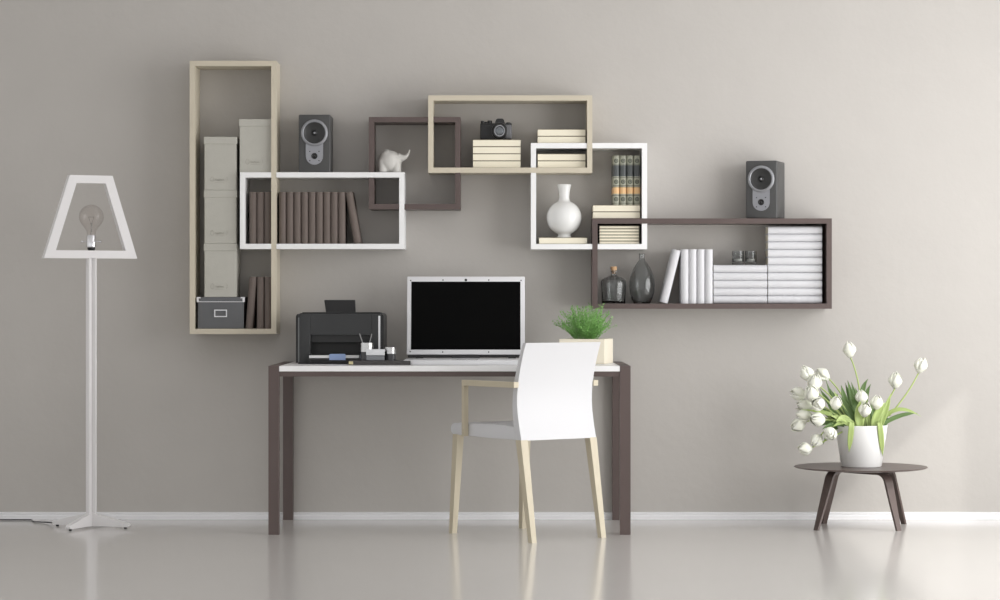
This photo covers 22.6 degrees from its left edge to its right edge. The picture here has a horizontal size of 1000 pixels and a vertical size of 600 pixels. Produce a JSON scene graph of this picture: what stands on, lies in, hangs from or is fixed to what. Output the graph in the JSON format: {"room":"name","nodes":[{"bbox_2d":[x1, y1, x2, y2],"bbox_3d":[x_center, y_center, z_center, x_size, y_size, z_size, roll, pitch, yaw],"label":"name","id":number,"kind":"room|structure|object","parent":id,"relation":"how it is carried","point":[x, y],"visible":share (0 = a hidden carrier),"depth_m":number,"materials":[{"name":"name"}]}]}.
{"room":"office","nodes":[
{"label":"office","id":0,"kind":"room"},
{"bbox_2d":[0,0,999,511],"bbox_3d":[-1.050,-0.507,12.000,9.900,3.100,0.200,0,0,0],"label":"wall","id":1,"kind":"structure","parent":0,"point":[882,117],"depth_m":11.90,"materials":[{"name":"paint"}]},
{"bbox_2d":[190,61,279,333],"bbox_3d":[-1.249,-0.480,11.799,0.406,1.279,0.200,0,0,0],"label":"wall shelf","id":2,"kind":"object","parent":1,"relation":"attached to","point":[195,66],"visible":0.98,"depth_m":11.70,"materials":[{"name":"beige paint"}]},
{"bbox_2d":[197,297,247,328],"bbox_3d":[-1.309,0.060,11.802,0.225,0.148,0.179,0,0,0],"label":"box","id":3,"kind":"object","parent":2,"relation":"on","point":[213,312],"visible":0.98,"depth_m":11.72,"materials":[{"name":"grey cardboard"}]},
{"bbox_2d":[204,244,240,296],"bbox_3d":[-1.311,-0.139,11.800,0.156,0.250,0.170,0,0,0],"label":"storage box","id":4,"kind":"object","parent":3,"relation":"on","point":[221,261],"visible":0.98,"depth_m":11.72,"materials":[{"name":"grey cardboard"}]},
{"bbox_2d":[204,190,239,243],"bbox_3d":[-1.311,-0.390,11.800,0.156,0.250,0.170,0,0,0],"label":"storage box","id":5,"kind":"object","parent":4,"relation":"on","point":[221,207],"visible":0.97,"depth_m":11.72,"materials":[{"name":"grey cardboard"}]},
{"bbox_2d":[204,137,239,190],"bbox_3d":[-1.311,-0.640,11.800,0.156,0.250,0.170,0,0,0],"label":"storage box","id":6,"kind":"object","parent":5,"relation":"on","point":[221,154],"visible":0.95,"depth_m":11.72,"materials":[{"name":"grey cardboard"}]},
{"bbox_2d":[246,277,256,328],"bbox_3d":[-1.168,0.012,11.795,0.053,0.245,0.150,0,0,0],"label":"book","id":7,"kind":"object","parent":2,"relation":"on","point":[252,293],"visible":0.97,"depth_m":11.72,"materials":[{"name":"brown paper"}]},
{"bbox_2d":[257,277,264,328],"bbox_3d":[-1.124,0.013,11.795,0.034,0.243,0.150,0,0,0],"label":"book","id":8,"kind":"object","parent":2,"relation":"in","point":[260,280],"visible":0.94,"depth_m":11.72,"materials":[{"name":"brown paper"}]},
{"bbox_2d":[265,277,270,328],"bbox_3d":[-1.088,0.013,11.795,0.034,0.243,0.150,0,0,0],"label":"book","id":9,"kind":"object","parent":2,"relation":"on","point":[267,279],"visible":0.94,"depth_m":11.72,"materials":[{"name":"brown paper"}]},
{"bbox_2d":[240,172,405,249],"bbox_3d":[-0.832,-0.418,11.798,0.769,0.359,0.202,0,0,0],"label":"wall shelf","id":10,"kind":"object","parent":1,"relation":"attached to","point":[245,177],"visible":0.95,"depth_m":11.70,"materials":[{"name":"white paint"}]},
{"bbox_2d":[249,192,256,243],"bbox_3d":[-1.159,-0.385,11.795,0.034,0.243,0.150,0,0,0],"label":"book","id":11,"kind":"object","parent":10,"relation":"on","point":[252,195],"visible":0.92,"depth_m":11.72,"materials":[{"name":"brown paper"}]},
{"bbox_2d":[239,119,270,171],"bbox_3d":[-1.145,-0.723,11.800,0.156,0.250,0.170,0,0,0],"label":"storage box","id":12,"kind":"object","parent":10,"relation":"on","point":[255,134],"visible":0.93,"depth_m":11.72,"materials":[{"name":"grey cardboard"}]},
{"bbox_2d":[257,192,263,243],"bbox_3d":[-1.124,-0.385,11.795,0.034,0.243,0.150,0,0,0],"label":"book","id":13,"kind":"object","parent":10,"relation":"on","point":[260,195],"visible":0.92,"depth_m":11.72,"materials":[{"name":"brown paper"}]},
{"bbox_2d":[264,192,270,243],"bbox_3d":[-1.089,-0.385,11.795,0.034,0.243,0.150,0,0,0],"label":"book","id":14,"kind":"object","parent":10,"relation":"on","point":[267,195],"visible":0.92,"depth_m":11.72,"materials":[{"name":"brown paper"}]},
{"bbox_2d":[279,192,285,243],"bbox_3d":[-1.020,-0.385,11.795,0.034,0.243,0.150,0,0,0],"label":"book","id":15,"kind":"object","parent":10,"relation":"on","point":[282,195],"visible":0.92,"depth_m":11.72,"materials":[{"name":"brown paper"}]},
{"bbox_2d":[286,192,293,243],"bbox_3d":[-0.985,-0.385,11.795,0.034,0.243,0.150,0,0,0],"label":"book","id":16,"kind":"object","parent":10,"relation":"on","point":[289,195],"visible":0.92,"depth_m":11.72,"materials":[{"name":"brown paper"}]},
{"bbox_2d":[294,192,300,243],"bbox_3d":[-0.951,-0.385,11.795,0.034,0.243,0.150,0,0,0],"label":"book","id":17,"kind":"object","parent":10,"relation":"on","point":[297,195],"visible":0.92,"depth_m":11.72,"materials":[{"name":"brown paper"}]},
{"bbox_2d":[301,192,308,243],"bbox_3d":[-0.916,-0.385,11.795,0.034,0.243,0.150,0,0,0],"label":"book","id":18,"kind":"object","parent":10,"relation":"on","point":[304,195],"visible":0.92,"depth_m":11.72,"materials":[{"name":"brown paper"}]},
{"bbox_2d":[309,192,315,243],"bbox_3d":[-0.881,-0.385,11.795,0.034,0.243,0.150,0,0,0],"label":"book","id":19,"kind":"object","parent":10,"relation":"on","point":[312,195],"visible":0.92,"depth_m":11.72,"materials":[{"name":"brown paper"}]},
{"bbox_2d":[299,115,332,171],"bbox_3d":[-0.868,-0.733,11.789,0.149,0.270,0.202,0,0,0],"label":"loudspeaker","id":20,"kind":"object","parent":10,"relation":"on","point":[315,131],"visible":0.98,"depth_m":11.70,"materials":[{"name":"grey plastic"}]},
{"bbox_2d":[316,192,322,243],"bbox_3d":[-0.847,-0.385,11.795,0.034,0.243,0.150,0,0,0],"label":"book","id":21,"kind":"object","parent":10,"relation":"on","point":[319,195],"visible":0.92,"depth_m":11.72,"materials":[{"name":"brown paper"}]},
{"bbox_2d":[323,192,330,243],"bbox_3d":[-0.812,-0.385,11.795,0.034,0.243,0.150,0,0,0],"label":"book","id":22,"kind":"object","parent":10,"relation":"on","point":[326,195],"visible":0.92,"depth_m":11.72,"materials":[{"name":"brown paper"}]},
{"bbox_2d":[331,192,337,243],"bbox_3d":[-0.777,-0.385,11.795,0.034,0.243,0.150,0,0,0],"label":"book","id":23,"kind":"object","parent":10,"relation":"on","point":[334,195],"visible":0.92,"depth_m":11.72,"materials":[{"name":"brown paper"}]},
{"bbox_2d":[338,192,346,243],"bbox_3d":[-0.743,-0.385,11.795,0.034,0.243,0.150,0,0,0],"label":"book","id":24,"kind":"object","parent":10,"relation":"on","point":[342,201],"visible":0.94,"depth_m":11.72,"materials":[{"name":"brown paper"}]},
{"bbox_2d":[346,192,362,243],"bbox_3d":[-0.688,-0.386,11.795,0.073,0.245,0.150,0,0,0],"label":"book","id":25,"kind":"object","parent":10,"relation":"on","point":[350,196],"visible":0.98,"depth_m":11.72,"materials":[{"name":"brown paper"}]},
{"bbox_2d":[378,149,409,171],"bbox_3d":[-0.499,-0.654,11.770,0.153,0.110,0.094,0,0,0],"label":"elephant figurine","id":26,"kind":"object","parent":10,"relation":"on","point":[388,161],"visible":1,"depth_m":11.73,"materials":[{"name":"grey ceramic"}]},
{"bbox_2d":[369,117,460,210],"bbox_3d":[-0.400,-0.641,11.801,0.429,0.432,0.197,0,0,0],"label":"wall shelf","id":27,"kind":"object","parent":1,"relation":"attached to","point":[373,121],"visible":0.93,"depth_m":11.70,"materials":[{"name":"grey paint"}]},
{"bbox_2d":[0,512,999,518],"bbox_3d":[-1.151,1.026,11.893,9.699,0.034,0.014,0,0,0],"label":"baseboard","id":28,"kind":"structure","parent":1,"relation":"attached to","point":[3,515],"depth_m":11.89,"materials":[{"name":"white wood"}]},
{"bbox_2d":[428,95,591,174],"bbox_3d":[0.048,-0.776,11.798,0.768,0.362,0.202,0,0,0],"label":"wall shelf","id":29,"kind":"object","parent":1,"relation":"attached to","point":[432,99],"visible":1,"depth_m":11.70,"materials":[{"name":"beige paint"}]},
{"bbox_2d":[473,161,520,167],"bbox_3d":[-0.015,-0.636,11.805,0.225,0.033,0.150,0,0,0],"label":"book","id":30,"kind":"object","parent":29,"relation":"on","point":[476,164],"visible":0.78,"depth_m":11.73,"materials":[{"name":"brown paper"}]},
{"bbox_2d":[473,154,520,160],"bbox_3d":[-0.015,-0.670,11.805,0.225,0.033,0.150,0,0,0],"label":"book","id":31,"kind":"object","parent":30,"relation":"on","point":[476,157],"visible":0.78,"depth_m":11.73,"materials":[{"name":"brown paper"}]},
{"bbox_2d":[473,147,520,153],"bbox_3d":[-0.015,-0.703,11.805,0.225,0.033,0.150,0,0,0],"label":"book","id":32,"kind":"object","parent":31,"relation":"on","point":[476,150],"visible":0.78,"depth_m":11.73,"materials":[{"name":"brown paper"}]},
{"bbox_2d":[473,140,520,146],"bbox_3d":[-0.015,-0.736,11.805,0.225,0.033,0.150,0,0,0],"label":"book","id":33,"kind":"object","parent":32,"relation":"on","point":[476,143],"visible":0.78,"depth_m":11.73,"materials":[{"name":"brown paper"}]},
{"bbox_2d":[480,119,511,139],"bbox_3d":[-0.019,-0.804,11.772,0.149,0.101,0.081,0,0,0],"label":"camera","id":34,"kind":"object","parent":33,"relation":"on","point":[499,130],"visible":1,"depth_m":11.77,"materials":[{"name":"black plastic"}]},
{"bbox_2d":[537,161,585,167],"bbox_3d":[0.289,-0.636,11.805,0.225,0.033,0.150,0,0,0],"label":"book","id":35,"kind":"object","parent":29,"relation":"on","point":[540,164],"visible":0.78,"depth_m":11.73,"materials":[{"name":"brown paper"}]},
{"bbox_2d":[537,154,585,160],"bbox_3d":[0.289,-0.670,11.805,0.225,0.033,0.150,0,0,0],"label":"book","id":36,"kind":"object","parent":35,"relation":"on","point":[540,157],"visible":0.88,"depth_m":11.73,"materials":[{"name":"brown paper"}]},
{"bbox_2d":[530,143,646,249],"bbox_3d":[0.417,-0.486,11.800,0.544,0.497,0.199,0,0,0],"label":"wall shelf","id":37,"kind":"object","parent":1,"relation":"attached to","point":[642,147],"visible":0.93,"depth_m":11.70,"materials":[{"name":"white paint"}]},
{"bbox_2d":[537,136,585,142],"bbox_3d":[0.289,-0.752,11.805,0.225,0.033,0.150,0,0,0],"label":"book","id":38,"kind":"object","parent":37,"relation":"on","point":[540,139],"visible":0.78,"depth_m":11.73,"materials":[{"name":"brown paper"}]},
{"bbox_2d":[537,129,585,136],"bbox_3d":[0.289,-0.785,11.805,0.225,0.033,0.150,0,0,0],"label":"book","id":39,"kind":"object","parent":38,"relation":"on","point":[540,132],"visible":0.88,"depth_m":11.73,"materials":[{"name":"brown paper"}]},
{"bbox_2d":[539,237,586,243],"bbox_3d":[0.296,-0.278,11.805,0.227,0.031,0.150,0,0,0],"label":"book","id":40,"kind":"object","parent":37,"relation":"on","point":[542,240],"visible":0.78,"depth_m":11.73,"materials":[{"name":"brown paper"}]},
{"bbox_2d":[547,184,581,236],"bbox_3d":[0.303,-0.420,11.790,0.164,0.251,0.164,0,0,0],"label":"vase","id":41,"kind":"object","parent":40,"relation":"on","point":[564,217],"visible":1,"depth_m":11.74,"materials":[{"name":"white ceramic"}]},
{"bbox_2d":[598,241,638,243],"bbox_3d":[0.560,-0.270,11.805,0.187,0.014,0.150,0,0,0],"label":"book","id":42,"kind":"object","parent":37,"relation":"on","point":[599,242],"visible":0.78,"depth_m":11.73,"materials":[{"name":"brown paper"}]},
{"bbox_2d":[598,238,638,241],"bbox_3d":[0.560,-0.284,11.805,0.187,0.014,0.150,0,0,0],"label":"book","id":43,"kind":"object","parent":42,"relation":"on","point":[599,239],"visible":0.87,"depth_m":11.73,"materials":[{"name":"brown paper"}]},
{"bbox_2d":[598,235,638,238],"bbox_3d":[0.560,-0.298,11.805,0.187,0.014,0.150,0,0,0],"label":"book","id":44,"kind":"object","parent":43,"relation":"on","point":[599,236],"visible":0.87,"depth_m":11.73,"materials":[{"name":"brown paper"}]},
{"bbox_2d":[598,232,638,235],"bbox_3d":[0.560,-0.312,11.805,0.187,0.014,0.150,0,0,0],"label":"book","id":45,"kind":"object","parent":44,"relation":"on","point":[599,233],"visible":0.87,"depth_m":11.73,"materials":[{"name":"brown paper"}]},
{"bbox_2d":[598,229,638,232],"bbox_3d":[0.560,-0.327,11.805,0.187,0.014,0.150,0,0,0],"label":"book","id":46,"kind":"object","parent":45,"relation":"on","point":[599,230],"visible":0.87,"depth_m":11.73,"materials":[{"name":"brown paper"}]},
{"bbox_2d":[598,226,638,229],"bbox_3d":[0.560,-0.341,11.805,0.187,0.014,0.150,0,0,0],"label":"book","id":47,"kind":"object","parent":46,"relation":"on","point":[599,227],"visible":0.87,"depth_m":11.73,"materials":[{"name":"brown paper"}]},
{"bbox_2d":[591,218,831,308],"bbox_3d":[0.993,-0.170,11.799,1.120,0.423,0.201,0,0,0],"label":"wall shelf","id":48,"kind":"object","parent":1,"relation":"attached to","point":[826,223],"visible":0.95,"depth_m":11.70,"materials":[{"name":"grey paint"}]},
{"bbox_2d":[601,266,625,303],"bbox_3d":[0.536,-0.071,11.790,0.121,0.174,0.121,0,0,0],"label":"bottle","id":49,"kind":"object","parent":48,"relation":"on","point":[613,287],"visible":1,"depth_m":11.74,"materials":[{"name":"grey glass"}]},
{"bbox_2d":[592,212,639,217],"bbox_3d":[0.547,-0.398,11.805,0.222,0.031,0.150,0,0,0],"label":"book","id":50,"kind":"object","parent":48,"relation":"on","point":[594,214],"visible":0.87,"depth_m":11.73,"materials":[{"name":"brown paper"}]},
{"bbox_2d":[592,205,639,211],"bbox_3d":[0.547,-0.430,11.805,0.222,0.031,0.150,0,0,0],"label":"book","id":51,"kind":"object","parent":50,"relation":"on","point":[595,208],"visible":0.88,"depth_m":11.73,"materials":[{"name":"brown paper"}]},
{"bbox_2d":[611,156,618,204],"bbox_3d":[0.546,-0.562,11.815,0.031,0.232,0.150,0,0,0],"label":"book","id":52,"kind":"object","parent":51,"relation":"on","point":[614,159],"visible":0.95,"depth_m":11.74,"materials":[{"name":"beige paper"}]},
{"bbox_2d":[619,156,625,204],"bbox_3d":[0.578,-0.562,11.815,0.031,0.232,0.150,0,0,0],"label":"book","id":53,"kind":"object","parent":51,"relation":"on","point":[622,159],"visible":0.91,"depth_m":11.74,"materials":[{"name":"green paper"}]},
{"bbox_2d":[626,156,632,204],"bbox_3d":[0.611,-0.562,11.815,0.031,0.232,0.150,0,0,0],"label":"book","id":54,"kind":"object","parent":51,"relation":"on","point":[629,159],"visible":0.91,"depth_m":11.74,"materials":[{"name":"beige paper"}]},
{"bbox_2d":[633,156,639,204],"bbox_3d":[0.644,-0.562,11.815,0.031,0.232,0.150,0,0,0],"label":"book","id":55,"kind":"object","parent":51,"relation":"on","point":[636,159],"visible":0.91,"depth_m":11.74,"materials":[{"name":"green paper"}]},
{"bbox_2d":[629,253,654,302],"bbox_3d":[0.670,-0.102,11.790,0.122,0.236,0.122,0,0,0],"label":"glass vase","id":56,"kind":"object","parent":48,"relation":"on","point":[641,282],"visible":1,"depth_m":11.75,"materials":[{"name":"grey glass"}]},
{"bbox_2d":[658,249,680,303],"bbox_3d":[0.799,-0.111,11.795,0.097,0.255,0.150,0,0,0],"label":"book","id":57,"kind":"object","parent":48,"relation":"on","point":[674,254],"visible":1,"depth_m":11.72,"materials":[{"name":"white paper"}]},
{"bbox_2d":[679,249,688,303],"bbox_3d":[0.867,-0.111,11.795,0.037,0.254,0.150,0,0,0],"label":"book","id":58,"kind":"object","parent":48,"relation":"on","point":[684,254],"visible":1,"depth_m":11.72,"materials":[{"name":"white paper"}]},
{"bbox_2d":[689,249,696,303],"bbox_3d":[0.905,-0.111,11.795,0.037,0.254,0.150,0,0,0],"label":"book","id":59,"kind":"object","parent":48,"relation":"on","point":[692,252],"visible":0.94,"depth_m":11.72,"materials":[{"name":"white paper"}]},
{"bbox_2d":[697,249,704,303],"bbox_3d":[0.942,-0.111,11.795,0.037,0.254,0.150,0,0,0],"label":"book","id":60,"kind":"object","parent":48,"relation":"on","point":[700,252],"visible":0.94,"depth_m":11.72,"materials":[{"name":"white paper"}]},
{"bbox_2d":[705,249,712,303],"bbox_3d":[0.980,-0.111,11.795,0.037,0.254,0.150,0,0,0],"label":"book","id":61,"kind":"object","parent":48,"relation":"on","point":[708,252],"visible":0.94,"depth_m":11.72,"materials":[{"name":"white paper"}]},
{"bbox_2d":[713,296,766,303],"bbox_3d":[1.128,-0.002,11.805,0.252,0.036,0.150,0,0,0],"label":"book","id":62,"kind":"object","parent":48,"relation":"on","point":[716,299],"visible":0.94,"depth_m":11.73,"materials":[{"name":"white paper"}]},
{"bbox_2d":[713,288,766,295],"bbox_3d":[1.128,-0.038,11.805,0.252,0.036,0.150,0,0,0],"label":"book","id":63,"kind":"object","parent":62,"relation":"on","point":[716,291],"visible":0.95,"depth_m":11.73,"materials":[{"name":"white paper"}]},
{"bbox_2d":[713,280,766,287],"bbox_3d":[1.128,-0.074,11.805,0.252,0.036,0.150,0,0,0],"label":"book","id":64,"kind":"object","parent":63,"relation":"on","point":[716,283],"visible":0.94,"depth_m":11.73,"materials":[{"name":"white paper"}]},
{"bbox_2d":[713,273,766,279],"bbox_3d":[1.128,-0.110,11.805,0.252,0.036,0.150,0,0,0],"label":"book","id":65,"kind":"object","parent":64,"relation":"on","point":[716,276],"visible":0.91,"depth_m":11.73,"materials":[{"name":"white paper"}]},
{"bbox_2d":[713,265,766,272],"bbox_3d":[1.128,-0.147,11.805,0.252,0.036,0.150,0,0,0],"label":"book","id":66,"kind":"object","parent":65,"relation":"on","point":[716,268],"visible":0.95,"depth_m":11.73,"materials":[{"name":"white paper"}]},
{"bbox_2d":[732,251,743,264],"bbox_3d":[1.123,-0.198,11.800,0.057,0.066,0.057,0,0,0],"label":"tealight holder","id":67,"kind":"object","parent":66,"relation":"on","point":[737,256],"visible":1,"depth_m":11.78,"materials":[{"name":"clear glass"}]},
{"bbox_2d":[745,251,756,264],"bbox_3d":[1.184,-0.198,11.800,0.057,0.066,0.057,0,0,0],"label":"tealight holder","id":68,"kind":"object","parent":66,"relation":"on","point":[750,256],"visible":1,"depth_m":11.78,"materials":[{"name":"clear glass"}]},
{"bbox_2d":[746,161,784,217],"bbox_3d":[1.250,-0.517,11.790,0.149,0.270,0.202,0,0,17],"label":"loudspeaker","id":69,"kind":"object","parent":48,"relation":"on","point":[765,180],"visible":0.99,"depth_m":11.70,"materials":[{"name":"grey plastic"}]},
{"bbox_2d":[767,296,821,303],"bbox_3d":[1.385,-0.002,11.805,0.253,0.036,0.150,0,0,0],"label":"book","id":70,"kind":"object","parent":48,"relation":"on","point":[770,299],"visible":0.94,"depth_m":11.73,"materials":[{"name":"white paper"}]},
{"bbox_2d":[767,288,821,295],"bbox_3d":[1.385,-0.038,11.805,0.253,0.036,0.150,0,0,0],"label":"book","id":71,"kind":"object","parent":70,"relation":"on","point":[770,291],"visible":0.95,"depth_m":11.73,"materials":[{"name":"white paper"}]},
{"bbox_2d":[767,280,821,287],"bbox_3d":[1.385,-0.074,11.805,0.253,0.036,0.150,0,0,0],"label":"book","id":72,"kind":"object","parent":71,"relation":"on","point":[770,283],"visible":0.94,"depth_m":11.73,"materials":[{"name":"white paper"}]},
{"bbox_2d":[767,273,821,279],"bbox_3d":[1.385,-0.110,11.805,0.253,0.036,0.150,0,0,0],"label":"book","id":73,"kind":"object","parent":72,"relation":"on","point":[770,276],"visible":0.91,"depth_m":11.73,"materials":[{"name":"white paper"}]},
{"bbox_2d":[767,265,821,272],"bbox_3d":[1.385,-0.147,11.805,0.253,0.036,0.150,0,0,0],"label":"book","id":74,"kind":"object","parent":73,"relation":"on","point":[770,268],"visible":0.95,"depth_m":11.73,"materials":[{"name":"white paper"}]},
{"bbox_2d":[766,257,821,264],"bbox_3d":[1.385,-0.183,11.805,0.253,0.036,0.150,0,0,0],"label":"book","id":75,"kind":"object","parent":74,"relation":"on","point":[769,260],"visible":0.97,"depth_m":11.73,"materials":[{"name":"white paper"}]},
{"bbox_2d":[765,250,821,257],"bbox_3d":[1.385,-0.219,11.805,0.253,0.036,0.150,0,0,0],"label":"book","id":76,"kind":"object","parent":75,"relation":"on","point":[769,253],"visible":0.97,"depth_m":11.73,"materials":[{"name":"white paper"}]},
{"bbox_2d":[765,242,821,249],"bbox_3d":[1.385,-0.256,11.805,0.253,0.036,0.150,0,0,0],"label":"book","id":77,"kind":"object","parent":76,"relation":"on","point":[769,245],"visible":0.99,"depth_m":11.73,"materials":[{"name":"white paper"}]},
{"bbox_2d":[766,234,821,241],"bbox_3d":[1.385,-0.292,11.805,0.253,0.036,0.150,0,0,0],"label":"book","id":78,"kind":"object","parent":77,"relation":"on","point":[769,237],"visible":0.98,"depth_m":11.73,"materials":[{"name":"white paper"}]},
{"bbox_2d":[765,226,821,234],"bbox_3d":[1.385,-0.328,11.805,0.253,0.036,0.150,0,0,0],"label":"book","id":79,"kind":"object","parent":78,"relation":"on","point":[769,229],"visible":0.97,"depth_m":11.73,"materials":[{"name":"white paper"}]},
{"bbox_2d":[0,519,999,599],"bbox_3d":[-1.050,1.093,5.000,9.900,0.100,14.200,0,0,0],"label":"floor","id":80,"kind":"structure","parent":0,"point":[150,559],"depth_m":10.05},
{"bbox_2d":[0,175,136,530],"bbox_3d":[-2.130,0.236,11.658,1.024,1.614,0.404,0,0,38],"label":"floor lamp","id":81,"kind":"object","parent":80,"relation":"on","point":[91,517],"visible":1,"depth_m":11.46,"materials":[{"name":"white metal"}]},
{"bbox_2d":[86,235,95,246],"bbox_3d":[-1.875,-0.270,11.470,0.044,0.056,0.044,0,0,0],"label":"socket","id":82,"kind":"object","parent":81,"relation":"attached to","point":[90,239],"depth_m":11.45,"materials":[{"name":"silver metal"}]},
{"bbox_2d":[268,362,630,534],"bbox_3d":[-0.224,0.668,11.499,1.609,0.750,0.793,0,0,0],"label":"desk","id":83,"kind":"object","parent":80,"relation":"on","point":[620,372],"visible":0.95,"depth_m":11.10,"materials":[{"name":"grey paint"}]},
{"bbox_2d":[296,300,386,363],"bbox_3d":[-0.735,0.146,11.611,0.402,0.293,0.378,0,0,0],"label":"printer","id":84,"kind":"object","parent":83,"relation":"on","point":[332,336],"visible":0.85,"depth_m":11.46,"materials":[{"name":"grey plastic"}]},
{"bbox_2d":[308,354,359,359],"bbox_3d":[-0.758,0.261,11.471,0.237,0.028,0.098,0,0,0],"label":"tray","id":85,"kind":"object","parent":84,"relation":"on","point":[310,356],"depth_m":11.42,"materials":[{"name":"white plastic"}]},
{"bbox_2d":[349,360,409,364],"bbox_3d":[-0.542,0.283,11.347,0.277,0.019,0.186,0,0,0],"label":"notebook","id":86,"kind":"object","parent":83,"relation":"on","point":[351,362],"visible":0.88,"depth_m":11.26,"materials":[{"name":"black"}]},
{"bbox_2d":[360,343,373,359],"bbox_3d":[-0.605,0.234,11.360,0.062,0.079,0.062,0,0,0],"label":"pencil cup","id":87,"kind":"object","parent":86,"relation":"on","point":[363,346],"visible":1,"depth_m":11.33,"materials":[{"name":"grey plastic"}]},
{"bbox_2d":[366,349,384,359],"bbox_3d":[-0.564,0.248,11.315,0.083,0.051,0.029,0,0,0],"label":"box","id":88,"kind":"object","parent":86,"relation":"on","point":[372,354],"visible":1,"depth_m":11.30,"materials":[{"name":"grey plastic"}]},
{"bbox_2d":[384,347,395,359],"bbox_3d":[-0.500,0.244,11.360,0.052,0.059,0.052,0,0,0],"label":"cup","id":89,"kind":"object","parent":86,"relation":"on","point":[390,352],"visible":1,"depth_m":11.34,"materials":[{"name":"grey plastic"}]},
{"bbox_2d":[403,277,524,364],"bbox_3d":[-0.160,0.091,11.495,0.553,0.402,0.430,0,0,0],"label":"laptop","id":90,"kind":"object","parent":83,"relation":"on","point":[451,320],"visible":0.93,"depth_m":11.66,"materials":[{"name":"silver metal"}]},
{"bbox_2d":[552,302,613,363],"bbox_3d":[0.391,0.150,11.572,0.302,0.285,0.300,0,0,13],"label":"potted herb","id":91,"kind":"object","parent":83,"relation":"on","point":[588,330],"visible":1,"depth_m":11.52,"materials":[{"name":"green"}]},
{"bbox_2d":[559,338,612,363],"bbox_3d":[0.399,0.236,11.570,0.212,0.113,0.212,0,0,13],"label":"planter","id":92,"kind":"object","parent":91,"relation":"attached to","point":[605,353],"depth_m":11.47,"materials":[{"name":"beige ceramic"}]},
{"bbox_2d":[449,342,605,542],"bbox_3d":[0.120,0.614,11.080,0.473,0.858,0.596,0,0,-37],"label":"armchair","id":93,"kind":"object","parent":80,"relation":"on","point":[552,385],"visible":1,"depth_m":10.93,"materials":[{"name":"white plastic"}]},
{"bbox_2d":[794,462,927,530],"bbox_3d":[1.656,0.903,11.480,0.610,0.279,0.610,0,0,0],"label":"side table","id":94,"kind":"object","parent":80,"relation":"on","point":[887,471],"visible":0.94,"depth_m":11.35,"materials":[{"name":"brown wood"}]},
{"bbox_2d":[790,341,927,467],"bbox_3d":[1.648,0.475,11.459,0.642,0.576,0.278,0,0,-10],"label":"tulips","id":95,"kind":"object","parent":94,"relation":"on","point":[859,427],"visible":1,"depth_m":11.40,"materials":[{"name":"white plant"}]},
{"bbox_2d":[836,425,887,467],"bbox_3d":[1.659,0.668,11.480,0.240,0.191,0.240,0,0,0],"label":"pot","id":96,"kind":"object","parent":95,"relation":"attached to","point":[859,446],"depth_m":11.39,"materials":[{"name":"white ceramic"}]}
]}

